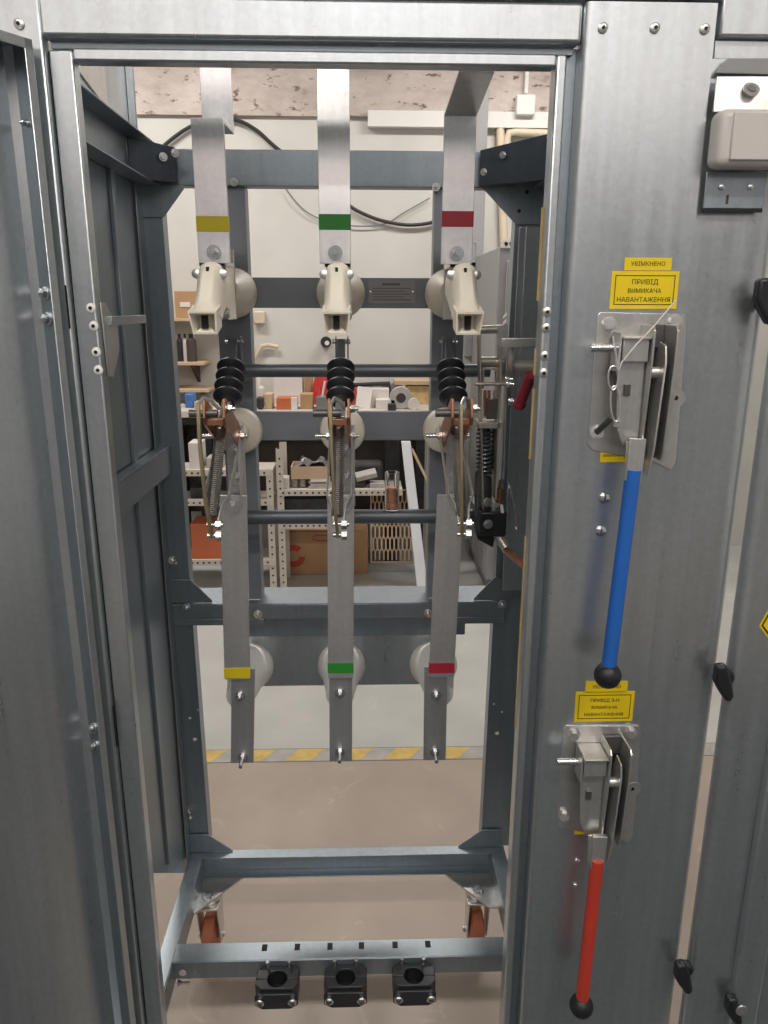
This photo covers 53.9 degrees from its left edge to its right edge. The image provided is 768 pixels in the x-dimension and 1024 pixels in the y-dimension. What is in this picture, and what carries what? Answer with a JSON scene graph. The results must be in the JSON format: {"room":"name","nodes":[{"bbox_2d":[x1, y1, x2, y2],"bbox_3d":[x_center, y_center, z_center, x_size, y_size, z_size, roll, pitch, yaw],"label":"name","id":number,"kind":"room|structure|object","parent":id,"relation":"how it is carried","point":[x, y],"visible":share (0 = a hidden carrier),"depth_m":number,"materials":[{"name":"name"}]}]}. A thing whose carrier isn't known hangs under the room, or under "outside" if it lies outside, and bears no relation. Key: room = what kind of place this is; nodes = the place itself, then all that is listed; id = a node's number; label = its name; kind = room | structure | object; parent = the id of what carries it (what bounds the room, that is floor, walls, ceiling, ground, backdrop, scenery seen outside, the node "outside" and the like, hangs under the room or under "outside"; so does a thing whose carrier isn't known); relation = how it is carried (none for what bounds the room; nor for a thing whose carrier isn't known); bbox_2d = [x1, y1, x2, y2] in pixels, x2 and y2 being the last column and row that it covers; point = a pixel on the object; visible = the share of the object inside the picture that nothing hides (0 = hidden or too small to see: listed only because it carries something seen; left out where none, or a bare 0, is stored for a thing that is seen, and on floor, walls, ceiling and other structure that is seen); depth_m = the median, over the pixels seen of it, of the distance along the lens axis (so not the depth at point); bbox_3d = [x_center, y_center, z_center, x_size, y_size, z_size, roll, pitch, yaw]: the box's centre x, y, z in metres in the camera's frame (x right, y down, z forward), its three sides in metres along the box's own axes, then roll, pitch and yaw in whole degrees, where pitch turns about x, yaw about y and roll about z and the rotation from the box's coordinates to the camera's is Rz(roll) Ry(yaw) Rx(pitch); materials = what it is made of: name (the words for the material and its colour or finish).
{"room":"electrical equipment workshop","nodes":[
{"label":"electrical equipment workshop","id":0,"kind":"room"},
{"bbox_2d":[385,470,398,510],"bbox_3d":[0.018,-0.048,1.708,0.033,0.087,0.033,0,15,-2],"label":"glass jar","id":1,"kind":"object","parent":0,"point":[391,477],"visible":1,"depth_m":1.70,"materials":[{"name":"clear glass"}]},
{"bbox_2d":[154,545,741,1023],"bbox_3d":[0.056,1.327,1.710,6.600,0.103,7.800,0,15,-2],"label":"floor","id":2,"kind":"structure","parent":0,"point":[376,803],"depth_m":2.57,"materials":[{"name":"concrete"}]},
{"bbox_2d":[185,462,279,586],"bbox_3d":[-1.030,0.089,4.611,0.750,0.757,0.240,0,15,-2],"label":"rack","id":3,"kind":"object","parent":2,"relation":"on","point":[268,469],"visible":0.31,"depth_m":4.54,"materials":[{"name":"metal"}]},
{"bbox_2d":[188,439,205,468],"bbox_3d":[-1.107,-0.346,4.485,0.072,0.153,0.140,0,15,-2],"label":"carton","id":4,"kind":"object","parent":3,"relation":"on","point":[194,463],"visible":0.66,"depth_m":4.42,"materials":[{"name":"cardboard"}]},
{"bbox_2d":[190,483,208,497],"bbox_3d":[-1.087,-0.130,4.545,0.125,0.063,0.140,0,15,-2],"label":"crate","id":5,"kind":"object","parent":3,"relation":"on","point":[196,489],"visible":0.49,"depth_m":4.48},
{"bbox_2d":[190,516,220,558],"bbox_3d":[-1.056,0.154,4.623,0.209,0.220,0.180,0,15,-2],"label":"storage bin","id":6,"kind":"object","parent":3,"relation":"on","point":[203,547],"visible":0.51,"depth_m":4.54,"materials":[{"name":"plastic"}]},
{"bbox_2d":[180,396,428,560],"bbox_3d":[-0.558,-0.210,4.985,1.732,1.143,0.560,0,15,-2],"label":"workbench","id":7,"kind":"object","parent":2,"relation":"on","point":[389,452],"depth_m":5.17,"materials":[{"name":"beige paint"}]},
{"bbox_2d":[184,392,196,407],"bbox_3d":[-1.216,-0.704,4.747,0.055,0.086,0.100,0,15,-2],"label":"box","id":8,"kind":"object","parent":7,"relation":"on","point":[190,397],"visible":0.89,"depth_m":4.70,"materials":[{"name":"cardboard"}]},
{"bbox_2d":[264,392,273,408],"bbox_3d":[-0.717,-0.699,4.723,0.048,0.092,0.120,0,15,-2],"label":"carton","id":9,"kind":"object","parent":7,"relation":"on","point":[268,396],"visible":1,"depth_m":4.67,"materials":[{"name":"cardboard"}]},
{"bbox_2d":[276,396,297,409],"bbox_3d":[-0.598,-0.679,4.690,0.129,0.073,0.121,0,15,-2],"label":"carton","id":10,"kind":"object","parent":7,"relation":"on","point":[282,402],"visible":1,"depth_m":4.63,"materials":[{"name":"cardboard"}]},
{"bbox_2d":[273,377,303,403],"bbox_3d":[-0.625,-0.828,4.971,0.186,0.211,0.160,0,15,-2],"label":"carton","id":11,"kind":"object","parent":7,"relation":"on","point":[283,386],"visible":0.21,"depth_m":4.89,"materials":[{"name":"cardboard"}]},
{"bbox_2d":[300,392,313,408],"bbox_3d":[-0.479,-0.693,4.701,0.077,0.094,0.100,0,15,-2],"label":"carton","id":12,"kind":"object","parent":7,"relation":"on","point":[306,398],"visible":1,"depth_m":4.65,"materials":[{"name":"cardboard"}]},
{"bbox_2d":[313,377,327,404],"bbox_3d":[-0.400,-0.789,4.874,0.123,0.189,0.060,0,15,-2],"label":"shopping bag","id":13,"kind":"object","parent":7,"relation":"on","point":[317,380],"visible":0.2,"depth_m":4.84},
{"bbox_2d":[316,381,333,408],"bbox_3d":[-0.363,-0.729,4.684,0.110,0.172,0.120,0,15,-2],"label":"tray","id":14,"kind":"object","parent":7,"relation":"on","point":[321,401],"visible":0.61,"depth_m":4.64,"materials":[{"name":"grey plastic"}]},
{"bbox_2d":[355,386,372,407],"bbox_3d":[-0.125,-0.714,4.718,0.110,0.142,0.043,0,15,-2],"label":"booklet","id":15,"kind":"object","parent":7,"relation":"on","point":[364,394],"visible":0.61,"depth_m":4.71,"materials":[{"name":"white paper"}]},
{"bbox_2d":[371,387,388,406],"bbox_3d":[-0.027,-0.734,4.817,0.114,0.114,0.120,0,15,-2],"label":"block","id":16,"kind":"object","parent":7,"relation":"on","point":[377,392],"visible":0.64,"depth_m":4.76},
{"bbox_2d":[390,386,411,408],"bbox_3d":[0.104,-0.712,4.693,0.136,0.136,0.062,0,15,-2],"label":"roll","id":17,"kind":"object","parent":7,"relation":"on","point":[401,395],"visible":0.92,"depth_m":4.66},
{"bbox_2d":[405,385,428,403],"bbox_3d":[0.225,-0.782,4.989,0.159,0.118,0.180,0,15,-2],"label":"carton","id":18,"kind":"object","parent":7,"relation":"on","point":[421,392],"visible":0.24,"depth_m":4.90,"materials":[{"name":"beige cardboard"}]},
{"bbox_2d":[394,378,428,384],"bbox_3d":[0.190,-0.859,4.966,0.245,0.026,0.220,0,15,-2],"label":"card","id":19,"kind":"object","parent":18,"relation":"on","point":[397,381],"visible":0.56,"depth_m":4.86,"materials":[{"name":"cardboard"}]},
{"bbox_2d":[289,529,327,574],"bbox_3d":[-0.501,0.214,5.037,0.333,0.296,0.405,0,15,-2],"label":"cardboard box","id":20,"kind":"object","parent":2,"relation":"on","point":[308,547],"visible":0.7,"depth_m":4.85,"materials":[{"name":"cardboard"}]},
{"bbox_2d":[290,556,304,566],"bbox_3d":[-0.574,0.321,4.857,0.138,0.073,0.001,0,15,-2],"label":"print","id":21,"kind":"object","parent":20,"relation":"attached to","point":[295,561],"depth_m":4.86},
{"bbox_2d":[276,442,427,586],"bbox_3d":[-0.162,0.026,4.623,0.944,0.879,0.244,0,15,-2],"label":"rack","id":22,"kind":"object","parent":2,"relation":"on","point":[281,453],"visible":0.43,"depth_m":4.50,"materials":[{"name":"metal"}]},
{"bbox_2d":[284,496,326,509],"bbox_3d":[-0.460,-0.031,4.596,0.277,0.138,0.150,0,15,-2],"label":"crate","id":23,"kind":"object","parent":22,"relation":"on","point":[290,502],"visible":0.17,"depth_m":4.52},
{"bbox_2d":[309,481,330,488],"bbox_3d":[-0.387,-0.166,4.556,0.125,0.012,0.160,0,15,-2],"label":"magazine","id":24,"kind":"object","parent":22,"relation":"on","point":[310,486],"visible":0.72,"depth_m":4.48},
{"bbox_2d":[311,483,326,485],"bbox_3d":[-0.387,-0.180,4.557,0.101,0.012,0.152,0,15,-2],"label":"magazine","id":25,"kind":"object","parent":24,"relation":"on","point":[318,484],"visible":0.27,"depth_m":4.48,"materials":[{"name":"white paper"}]},
{"bbox_2d":[309,476,330,483],"bbox_3d":[-0.387,-0.194,4.557,0.125,0.012,0.144,0,15,-2],"label":"magazine","id":26,"kind":"object","parent":25,"relation":"on","point":[329,476],"visible":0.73,"depth_m":4.49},
{"bbox_2d":[310,479,326,481],"bbox_3d":[-0.387,-0.205,4.546,0.101,0.012,0.160,0,15,-2],"label":"magazine","id":27,"kind":"object","parent":26,"relation":"on","point":[311,480],"visible":0.24,"depth_m":4.47,"materials":[{"name":"white paper"}]},
{"bbox_2d":[291,456,329,478],"bbox_3d":[-0.441,-0.272,4.542,0.223,0.114,0.170,0,15,-2],"label":"cardboard box","id":28,"kind":"object","parent":27,"relation":"on","point":[305,468],"visible":0.88,"depth_m":4.47,"materials":[{"name":"cardboard"}]},
{"bbox_2d":[355,460,382,483],"bbox_3d":[-0.106,-0.245,4.606,0.199,0.143,0.100,0,15,-2],"label":"bag","id":29,"kind":"object","parent":22,"relation":"on","point":[360,465],"visible":0.48,"depth_m":4.55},
{"bbox_2d":[355,468,376,481],"bbox_3d":[-0.107,-0.222,4.503,0.132,0.073,0.066,-2,15,-7],"label":"paper sheet","id":30,"kind":"object","parent":29,"relation":"on","point":[370,473],"visible":0.91,"depth_m":4.48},
{"bbox_2d":[0,0,721,1023],"bbox_3d":[-0.226,0.172,1.304,1.403,2.336,1.221,0,15,-2],"label":"tall cabinet","id":31,"kind":"object","parent":2,"relation":"on","point":[104,786],"visible":0.98,"depth_m":1.31,"materials":[{"name":"metal"}]},
{"bbox_2d":[188,249,236,333],"bbox_3d":[-0.321,-0.420,1.413,0.064,0.163,0.234,0,15,-2],"label":"chute","id":32,"kind":"object","parent":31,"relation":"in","point":[215,298],"visible":0.96,"depth_m":1.36,"materials":[{"name":"beige plastic"}]},
{"bbox_2d":[190,67,233,262],"bbox_3d":[-0.310,-0.760,1.350,0.064,0.603,0.114,0,15,-2],"label":"busbar","id":33,"kind":"object","parent":32,"relation":"on","point":[208,132],"visible":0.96,"depth_m":1.37,"materials":[{"name":"metal"}]},
{"bbox_2d":[188,396,246,540],"bbox_3d":[-0.330,-0.107,1.490,0.092,0.268,0.280,0,15,-2],"label":"knife contact","id":34,"kind":"object","parent":31,"relation":"in","point":[227,424],"visible":1,"depth_m":1.45,"materials":[{"name":"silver metal"}]},
{"bbox_2d":[220,495,254,768],"bbox_3d":[-0.327,0.282,1.680,0.069,0.652,0.048,0,15,-2],"label":"busbar","id":35,"kind":"object","parent":34,"relation":"attached to","point":[234,543],"visible":0.96,"depth_m":1.68,"materials":[{"name":"metal"}]},
{"bbox_2d":[226,643,273,704],"bbox_3d":[-0.339,0.409,1.847,0.120,0.120,0.181,0,15,-2],"label":"insulator","id":36,"kind":"object","parent":31,"relation":"attached to","point":[261,659],"visible":0.39,"depth_m":1.86,"materials":[{"name":"ceramic"}]},
{"bbox_2d":[245,446,260,509],"bbox_3d":[-0.305,-0.087,1.785,0.031,0.150,0.072,0,15,-2],"label":"metal frame","id":37,"kind":"object","parent":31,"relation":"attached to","point":[252,457],"depth_m":1.78,"materials":[{"name":"grey paint"}]},
{"bbox_2d":[224,408,262,452],"bbox_3d":[-0.326,-0.170,1.661,0.104,0.104,0.132,0,15,-2],"label":"insulator","id":38,"kind":"object","parent":37,"relation":"attached to","point":[253,428],"visible":0.36,"depth_m":1.70,"materials":[{"name":"ceramic"}]},
{"bbox_2d":[248,524,263,598],"bbox_3d":[-0.308,0.110,1.839,0.037,0.187,0.072,0,15,-2],"label":"metal frame","id":39,"kind":"object","parent":31,"relation":"attached to","point":[255,548],"depth_m":1.83,"materials":[{"name":"grey paint"}]},
{"bbox_2d":[254,960,299,1008],"bbox_3d":[-0.234,1.041,1.658,0.094,0.064,0.076,0,15,-2],"label":"clamp","id":40,"kind":"object","parent":31,"relation":"attached to","point":[276,987],"visible":1,"depth_m":1.64,"materials":[{"name":"black plastic"}]},
{"bbox_2d":[236,377,323,440],"bbox_3d":[-0.237,-0.242,1.746,0.196,0.143,0.072,0,15,-2],"label":"metal frame","id":41,"kind":"object","parent":31,"relation":"attached to","point":[277,425],"depth_m":1.73,"materials":[{"name":"grey paint"}]},
{"bbox_2d":[313,396,358,539],"bbox_3d":[-0.096,-0.108,1.497,0.092,0.268,0.280,0,15,-2],"label":"knife contact","id":42,"kind":"object","parent":31,"relation":"in","point":[341,435],"visible":1,"depth_m":1.44,"materials":[{"name":"metal"}]},
{"bbox_2d":[327,494,353,763],"bbox_3d":[-0.096,0.281,1.687,0.063,0.652,0.048,0,15,-2],"label":"busbar","id":43,"kind":"object","parent":42,"relation":"attached to","point":[340,552],"visible":0.89,"depth_m":1.69,"materials":[{"name":"metal"}]},
{"bbox_2d":[319,263,353,334],"bbox_3d":[-0.088,-0.421,1.420,0.064,0.163,0.234,0,15,-2],"label":"chute","id":44,"kind":"object","parent":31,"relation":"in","point":[337,310],"visible":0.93,"depth_m":1.35,"materials":[{"name":"beige plastic"}]},
{"bbox_2d":[317,69,350,263],"bbox_3d":[-0.089,-0.771,1.316,0.059,0.643,0.042,0,15,-2],"label":"busbar","id":45,"kind":"object","parent":44,"relation":"on","point":[333,85],"visible":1,"depth_m":1.36,"materials":[{"name":"metal"}]},
{"bbox_2d":[318,645,364,701],"bbox_3d":[-0.106,0.408,1.854,0.120,0.120,0.181,0,15,-2],"label":"insulator","id":46,"kind":"object","parent":31,"relation":"attached to","point":[358,657],"visible":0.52,"depth_m":1.87,"materials":[{"name":"ceramic"}]},
{"bbox_2d":[324,958,366,1007],"bbox_3d":[-0.085,1.040,1.663,0.094,0.064,0.076,0,15,-2],"label":"clamp","id":47,"kind":"object","parent":31,"relation":"attached to","point":[344,985],"visible":1,"depth_m":1.64,"materials":[{"name":"plastic"}]},
{"bbox_2d":[355,377,446,439],"bbox_3d":[0.038,-0.244,1.753,0.207,0.141,0.072,0,15,-2],"label":"metal frame","id":48,"kind":"object","parent":31,"relation":"attached to","point":[379,425],"depth_m":1.73,"materials":[{"name":"grey paint"}]},
{"bbox_2d":[319,408,364,448],"bbox_3d":[-0.093,-0.171,1.667,0.104,0.104,0.132,0,15,-2],"label":"insulator","id":49,"kind":"object","parent":48,"relation":"attached to","point":[356,419],"visible":0.22,"depth_m":1.70,"materials":[{"name":"ceramic"}]},
{"bbox_2d":[228,336,490,376],"bbox_3d":[-0.058,-0.341,1.661,0.585,0.088,0.036,0,15,-2],"label":"shaft","id":50,"kind":"object","parent":48,"relation":"attached to","point":[251,370],"visible":0.63,"depth_m":1.65,"materials":[{"name":"metal"}]},
{"bbox_2d":[213,339,244,414],"bbox_3d":[-0.324,-0.280,1.587,0.060,0.159,0.175,0,15,-2],"label":"insulator","id":51,"kind":"object","parent":50,"relation":"attached to","point":[228,385],"visible":0.94,"depth_m":1.57,"materials":[{"name":"plastic"}]},
{"bbox_2d":[326,339,354,417],"bbox_3d":[-0.091,-0.281,1.594,0.060,0.159,0.175,0,15,-2],"label":"insulator","id":52,"kind":"object","parent":50,"relation":"attached to","point":[340,375],"visible":0.84,"depth_m":1.57,"materials":[{"name":"plastic"}]},
{"bbox_2d":[437,339,467,417],"bbox_3d":[0.143,-0.282,1.601,0.060,0.159,0.175,0,15,-2],"label":"insulator","id":53,"kind":"object","parent":50,"relation":"attached to","point":[451,377],"visible":0.89,"depth_m":1.58,"materials":[{"name":"plastic"}]},
{"bbox_2d":[392,957,435,1005],"bbox_3d":[0.066,1.039,1.667,0.094,0.064,0.076,0,15,-2],"label":"clamp","id":54,"kind":"object","parent":31,"relation":"attached to","point":[413,984],"visible":1,"depth_m":1.65,"materials":[{"name":"plastic"}]},
{"bbox_2d":[425,524,435,597],"bbox_3d":[0.110,0.110,1.852,0.022,0.185,0.072,0,15,-2],"label":"metal frame","id":55,"kind":"object","parent":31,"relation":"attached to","point":[430,528],"depth_m":1.84,"materials":[{"name":"grey paint"}]},
{"bbox_2d":[410,641,456,703],"bbox_3d":[0.128,0.407,1.861,0.120,0.120,0.181,0,15,-2],"label":"insulator","id":56,"kind":"object","parent":31,"relation":"attached to","point":[419,658],"visible":0.41,"depth_m":1.88,"materials":[{"name":"ceramic"}]},
{"bbox_2d":[427,446,445,508],"bbox_3d":[0.121,-0.089,1.798,0.042,0.148,0.072,0,15,-2],"label":"metal frame","id":57,"kind":"object","parent":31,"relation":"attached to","point":[435,473],"depth_m":1.79,"materials":[{"name":"grey paint"}]},
{"bbox_2d":[247,496,474,527],"bbox_3d":[-0.066,0.002,1.755,0.564,0.055,0.102,0,15,-2],"label":"shaft","id":58,"kind":"object","parent":57,"relation":"attached to","point":[361,516],"visible":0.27,"depth_m":1.71,"materials":[{"name":"metal"}]},
{"bbox_2d":[423,407,465,452],"bbox_3d":[0.142,-0.173,1.674,0.104,0.104,0.132,0,15,-2],"label":"insulator","id":59,"kind":"object","parent":57,"relation":"attached to","point":[431,424],"visible":0.28,"depth_m":1.71,"materials":[{"name":"ceramic"}]},
{"bbox_2d":[429,310,463,363],"bbox_3d":[0.139,-0.398,1.715,0.075,0.115,0.072,0,15,-2],"label":"metal frame","id":60,"kind":"object","parent":31,"relation":"attached to","point":[439,327],"depth_m":1.70,"materials":[{"name":"grey paint"}]},
{"bbox_2d":[425,269,443,317],"bbox_3d":[0.143,-0.462,1.597,0.105,0.105,0.130,0,15,-2],"label":"insulator","id":61,"kind":"object","parent":60,"relation":"attached to","point":[434,287],"visible":0.27,"depth_m":1.59,"materials":[{"name":"beige plastic"}]},
{"bbox_2d":[426,396,479,538],"bbox_3d":[0.138,-0.109,1.504,0.092,0.268,0.280,0,15,-2],"label":"knife contact","id":62,"kind":"object","parent":31,"relation":"attached to","point":[454,430],"visible":1,"depth_m":1.45,"materials":[{"name":"metal"}]},
{"bbox_2d":[423,494,461,763],"bbox_3d":[0.133,0.280,1.694,0.079,0.652,0.048,0,15,-2],"label":"busbar","id":63,"kind":"object","parent":62,"relation":"attached to","point":[447,552],"visible":0.83,"depth_m":1.70,"materials":[{"name":"metal"}]},
{"bbox_2d":[443,243,483,334],"bbox_3d":[0.147,-0.422,1.427,0.064,0.163,0.234,0,15,-2],"label":"chute","id":64,"kind":"object","parent":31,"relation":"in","point":[461,305],"visible":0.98,"depth_m":1.37,"materials":[{"name":"beige plastic"}]},
{"bbox_2d":[441,71,493,264],"bbox_3d":[0.143,-0.739,1.278,0.060,0.603,0.130,-2,15,-7],"label":"busbar","id":65,"kind":"object","parent":64,"relation":"on","point":[469,89],"visible":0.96,"depth_m":1.36,"materials":[{"name":"metal"}]},
{"bbox_2d":[473,324,533,569],"bbox_3d":[0.243,-0.135,1.536,0.125,0.480,0.185,0,15,-2],"label":"mechanism","id":66,"kind":"object","parent":31,"relation":"attached to","point":[490,518],"visible":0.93,"depth_m":1.56,"materials":[{"name":"grey metal"}]},
{"bbox_2d":[513,371,533,410],"bbox_3d":[0.256,-0.221,1.381,0.025,0.075,0.062,-3,16,-12],"label":"lever","id":67,"kind":"object","parent":31,"relation":"attached to","point":[519,403],"visible":0.99,"depth_m":1.37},
{"bbox_2d":[556,725,640,1019],"bbox_3d":[0.393,0.678,1.399,0.170,0.583,0.096,0,15,-2],"label":"lever","id":68,"kind":"object","parent":31,"relation":"attached to","point":[599,787],"visible":1,"depth_m":1.37,"materials":[{"name":"metal"}]},
{"bbox_2d":[574,691,634,721],"bbox_3d":[0.396,0.350,1.358,0.106,0.060,0.002,0,15,-2],"label":"warning label","id":69,"kind":"object","parent":31,"relation":"attached to","point":[599,706],"visible":1,"depth_m":1.36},
{"bbox_2d":[585,681,627,692],"bbox_3d":[0.397,0.312,1.347,0.076,0.022,0.002,0,15,-2],"label":"warning label","id":70,"kind":"object","parent":31,"relation":"attached to","point":[591,686],"visible":0.64,"depth_m":1.35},
{"bbox_2d":[600,452,624,461],"bbox_3d":[0.378,-0.092,1.237,0.046,0.022,0.002,0,15,-2],"label":"warning label","id":71,"kind":"object","parent":31,"relation":"attached to","point":[604,457],"visible":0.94,"depth_m":1.24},
{"bbox_2d":[587,312,686,688],"bbox_3d":[0.401,-0.006,1.213,0.170,0.609,0.096,0,15,-2],"label":"lever","id":72,"kind":"object","parent":31,"relation":"attached to","point":[649,387],"visible":0.98,"depth_m":1.18,"materials":[{"name":"metal"}]},
{"bbox_2d":[607,300,675,426],"bbox_3d":[0.396,-0.225,1.151,0.125,0.190,0.022,-7,17,-23],"label":"wire","id":73,"kind":"object","parent":72,"relation":"attached to","point":[616,423],"visible":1,"depth_m":1.14,"materials":[{"name":"white"}]},
{"bbox_2d":[609,271,679,308],"bbox_3d":[0.403,-0.344,1.169,0.106,0.056,0.002,0,15,-2],"label":"warning label","id":74,"kind":"object","parent":31,"relation":"attached to","point":[629,289],"visible":1,"depth_m":1.17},
{"bbox_2d":[624,257,671,270],"bbox_3d":[0.406,-0.381,1.159,0.073,0.019,0.002,0,15,-2],"label":"warning label","id":75,"kind":"object","parent":31,"relation":"attached to","point":[630,263],"visible":1,"depth_m":1.16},
{"bbox_2d":[354,524,367,573],"bbox_3d":[-0.165,0.229,4.997,0.115,0.291,0.250,0,15,-2],"label":"carton","id":76,"kind":"object","parent":2,"relation":"on","point":[360,537],"visible":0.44,"depth_m":4.88,"materials":[{"name":"cardboard"}]},
{"bbox_2d":[370,489,413,562],"bbox_3d":[0.052,0.091,4.930,0.284,0.458,0.148,0,15,-2],"label":"plastic crate","id":77,"kind":"object","parent":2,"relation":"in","point":[371,497],"visible":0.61,"depth_m":4.92,"materials":[{"name":"plastic"}]},
{"bbox_2d":[401,441,425,585],"bbox_3d":[0.186,0.043,4.527,0.073,0.899,0.333,-6,16,-21],"label":"panel","id":78,"kind":"object","parent":2,"relation":"on","point":[418,553],"visible":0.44,"depth_m":4.51,"materials":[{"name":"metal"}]},
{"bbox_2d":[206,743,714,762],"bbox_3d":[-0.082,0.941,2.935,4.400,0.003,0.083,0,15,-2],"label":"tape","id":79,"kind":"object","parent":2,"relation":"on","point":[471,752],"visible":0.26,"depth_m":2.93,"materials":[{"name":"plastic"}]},
{"bbox_2d":[467,240,510,585],"bbox_3d":[0.830,-0.588,4.711,0.460,2.023,0.874,0,15,-2],"label":"tall cabinet","id":80,"kind":"object","parent":2,"relation":"on","point":[492,286],"visible":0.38,"depth_m":4.48,"materials":[{"name":"grey metal"}]},
{"bbox_2d":[612,0,767,1023],"bbox_3d":[0.869,0.237,1.349,0.786,2.040,0.082,0,15,-2],"label":"tall cabinet","id":81,"kind":"object","parent":2,"relation":"on","point":[723,977],"visible":0.97,"depth_m":1.36,"materials":[{"name":"metal"}]},
{"bbox_2d":[702,58,767,212],"bbox_3d":[0.562,-0.550,1.099,0.170,0.208,0.052,0,15,-2],"label":"mounting bracket","id":82,"kind":"object","parent":81,"relation":"attached to","point":[738,140],"visible":1,"depth_m":1.09,"materials":[{"name":"grey plastic"}]},
{"bbox_2d":[137,115,767,547],"bbox_3d":[-0.056,-1.471,5.052,6.600,3.550,0.120,0,15,-2],"label":"wall","id":83,"kind":"structure","parent":0,"point":[284,238],"depth_m":4.93,"materials":[{"name":"paint"}]},
{"bbox_2d":[174,317,189,320],"bbox_3d":[-1.339,-1.181,4.888,0.750,0.150,0.269,0,15,-2],"label":"wall shelf","id":84,"kind":"object","parent":83,"relation":"attached to","point":[175,318],"visible":0.02,"depth_m":4.74,"materials":[{"name":"wood"}]},
{"bbox_2d":[174,291,195,317],"bbox_3d":[-1.247,-1.333,4.853,0.146,0.164,0.204,0,15,-2],"label":"cardboard box","id":85,"kind":"object","parent":84,"relation":"on","point":[184,300],"visible":0.58,"depth_m":4.75,"materials":[{"name":"cardboard"}]},
{"bbox_2d":[177,359,210,381],"bbox_3d":[-1.531,-0.916,4.954,0.750,0.150,0.269,0,15,-2],"label":"wall shelf","id":86,"kind":"object","parent":83,"relation":"attached to","point":[195,366],"visible":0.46,"depth_m":4.95,"materials":[{"name":"wood"}]},
{"bbox_2d":[186,334,196,361],"bbox_3d":[-1.239,-1.058,4.858,0.065,0.175,0.064,0,15,-2],"label":"bottle","id":87,"kind":"object","parent":86,"relation":"on","point":[191,346],"visible":1,"depth_m":4.84,"materials":[{"name":"glass"}]},
{"bbox_2d":[179,385,214,393],"bbox_3d":[-1.510,-0.794,4.988,0.750,0.060,0.269,0,15,-2],"label":"wall shelf","id":88,"kind":"object","parent":83,"relation":"attached to","point":[201,389],"visible":0.3,"depth_m":4.96,"materials":[{"name":"wood"}]},
{"bbox_2d":[163,117,281,149],"bbox_3d":[-1.019,-2.321,4.696,0.898,0.255,0.024,0,15,-2],"label":"cable","id":89,"kind":"object","parent":83,"relation":"attached to","point":[237,120],"visible":0.55,"depth_m":4.68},
{"bbox_2d":[253,311,265,323],"bbox_3d":[-0.823,-1.286,4.990,0.079,0.083,0.050,0,15,-2],"label":"clip","id":90,"kind":"object","parent":83,"relation":"attached to","point":[259,317],"visible":1,"depth_m":4.97,"materials":[{"name":"beige paint"}]},
{"bbox_2d":[218,187,320,363],"bbox_3d":[-0.252,-0.516,1.671,0.227,0.364,0.072,0,15,-2],"label":"metal frame","id":91,"kind":"object","parent":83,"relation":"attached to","point":[277,292],"depth_m":1.65,"materials":[{"name":"grey paint"}]},
{"bbox_2d":[235,268,256,317],"bbox_3d":[-0.325,-0.460,1.583,0.105,0.105,0.130,0,15,-2],"label":"insulator","id":92,"kind":"object","parent":91,"relation":"attached to","point":[246,289],"visible":0.38,"depth_m":1.58,"materials":[{"name":"beige plastic"}]},
{"bbox_2d":[316,273,364,314],"bbox_3d":[-0.092,-0.461,1.590,0.105,0.105,0.130,0,15,-2],"label":"insulator","id":93,"kind":"object","parent":91,"relation":"attached to","point":[357,287],"visible":0.45,"depth_m":1.58,"materials":[{"name":"beige plastic"}]},
{"bbox_2d":[133,48,574,117],"bbox_3d":[-0.050,-2.812,4.610,6.600,0.730,0.030,0,15,-2],"label":"ceiling","id":94,"kind":"structure","parent":83,"relation":"attached to","point":[159,91],"depth_m":4.65,"materials":[{"name":"paint"}]},
{"bbox_2d":[286,189,429,226],"bbox_3d":[-0.171,-1.954,4.830,0.934,0.243,0.008,0,15,-2],"label":"cable","id":95,"kind":"object","parent":83,"relation":"attached to","point":[286,189],"visible":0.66,"depth_m":4.84,"materials":[{"name":"grey plastic"}]},
{"bbox_2d":[350,204,431,226],"bbox_3d":[0.090,-1.909,4.843,0.678,0.150,0.022,0,15,-2],"label":"cable","id":96,"kind":"object","parent":83,"relation":"attached to","point":[353,208],"visible":0.69,"depth_m":4.85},
{"bbox_2d":[360,188,443,307],"bbox_3d":[0.038,-0.577,1.663,0.180,0.244,0.072,0,15,-2],"label":"metal frame","id":97,"kind":"object","parent":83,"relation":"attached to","point":[379,292],"depth_m":1.65,"materials":[{"name":"grey paint"}]},
{"bbox_2d":[373,283,410,299],"bbox_3d":[0.017,-0.482,1.653,0.083,0.036,0.001,0,15,-2],"label":"print","id":98,"kind":"object","parent":97,"relation":"attached to","point":[381,291],"depth_m":1.65},
{"bbox_2d":[368,110,547,129],"bbox_3d":[1.574,-2.450,4.743,3.350,0.090,0.060,0,15,-2],"label":"trim","id":99,"kind":"structure","parent":83,"relation":"attached to","point":[386,119],"depth_m":4.68,"materials":[{"name":"paint"}]},
{"bbox_2d":[464,86,488,355],"bbox_3d":[0.592,-2.100,4.796,0.098,2.178,0.079,0,15,-2],"label":"pipe","id":100,"kind":"object","parent":83,"relation":"attached to","point":[482,116],"visible":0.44,"depth_m":4.79,"materials":[{"name":"beige"}]},
{"bbox_2d":[496,128,507,246],"bbox_3d":[0.754,-2.056,4.824,0.112,0.728,0.056,0,15,-2],"label":"pipe","id":101,"kind":"object","parent":83,"relation":"attached to","point":[500,132],"visible":0.34,"depth_m":4.85,"materials":[{"name":"beige paint"}]},
{"bbox_2d":[514,94,535,116],"bbox_3d":[0.871,-2.510,4.668,0.117,0.115,0.070,0,15,-2],"label":"junction box","id":102,"kind":"object","parent":83,"relation":"attached to","point":[524,103],"visible":1,"depth_m":4.64,"materials":[{"name":"plastic"}]},
{"bbox_2d":[504,128,546,143],"bbox_3d":[0.927,-2.313,4.749,0.358,0.187,0.048,0,15,-2],"label":"pipe","id":103,"kind":"object","parent":83,"relation":"attached to","point":[524,132],"visible":0.63,"depth_m":4.71,"materials":[{"name":"beige paint"}]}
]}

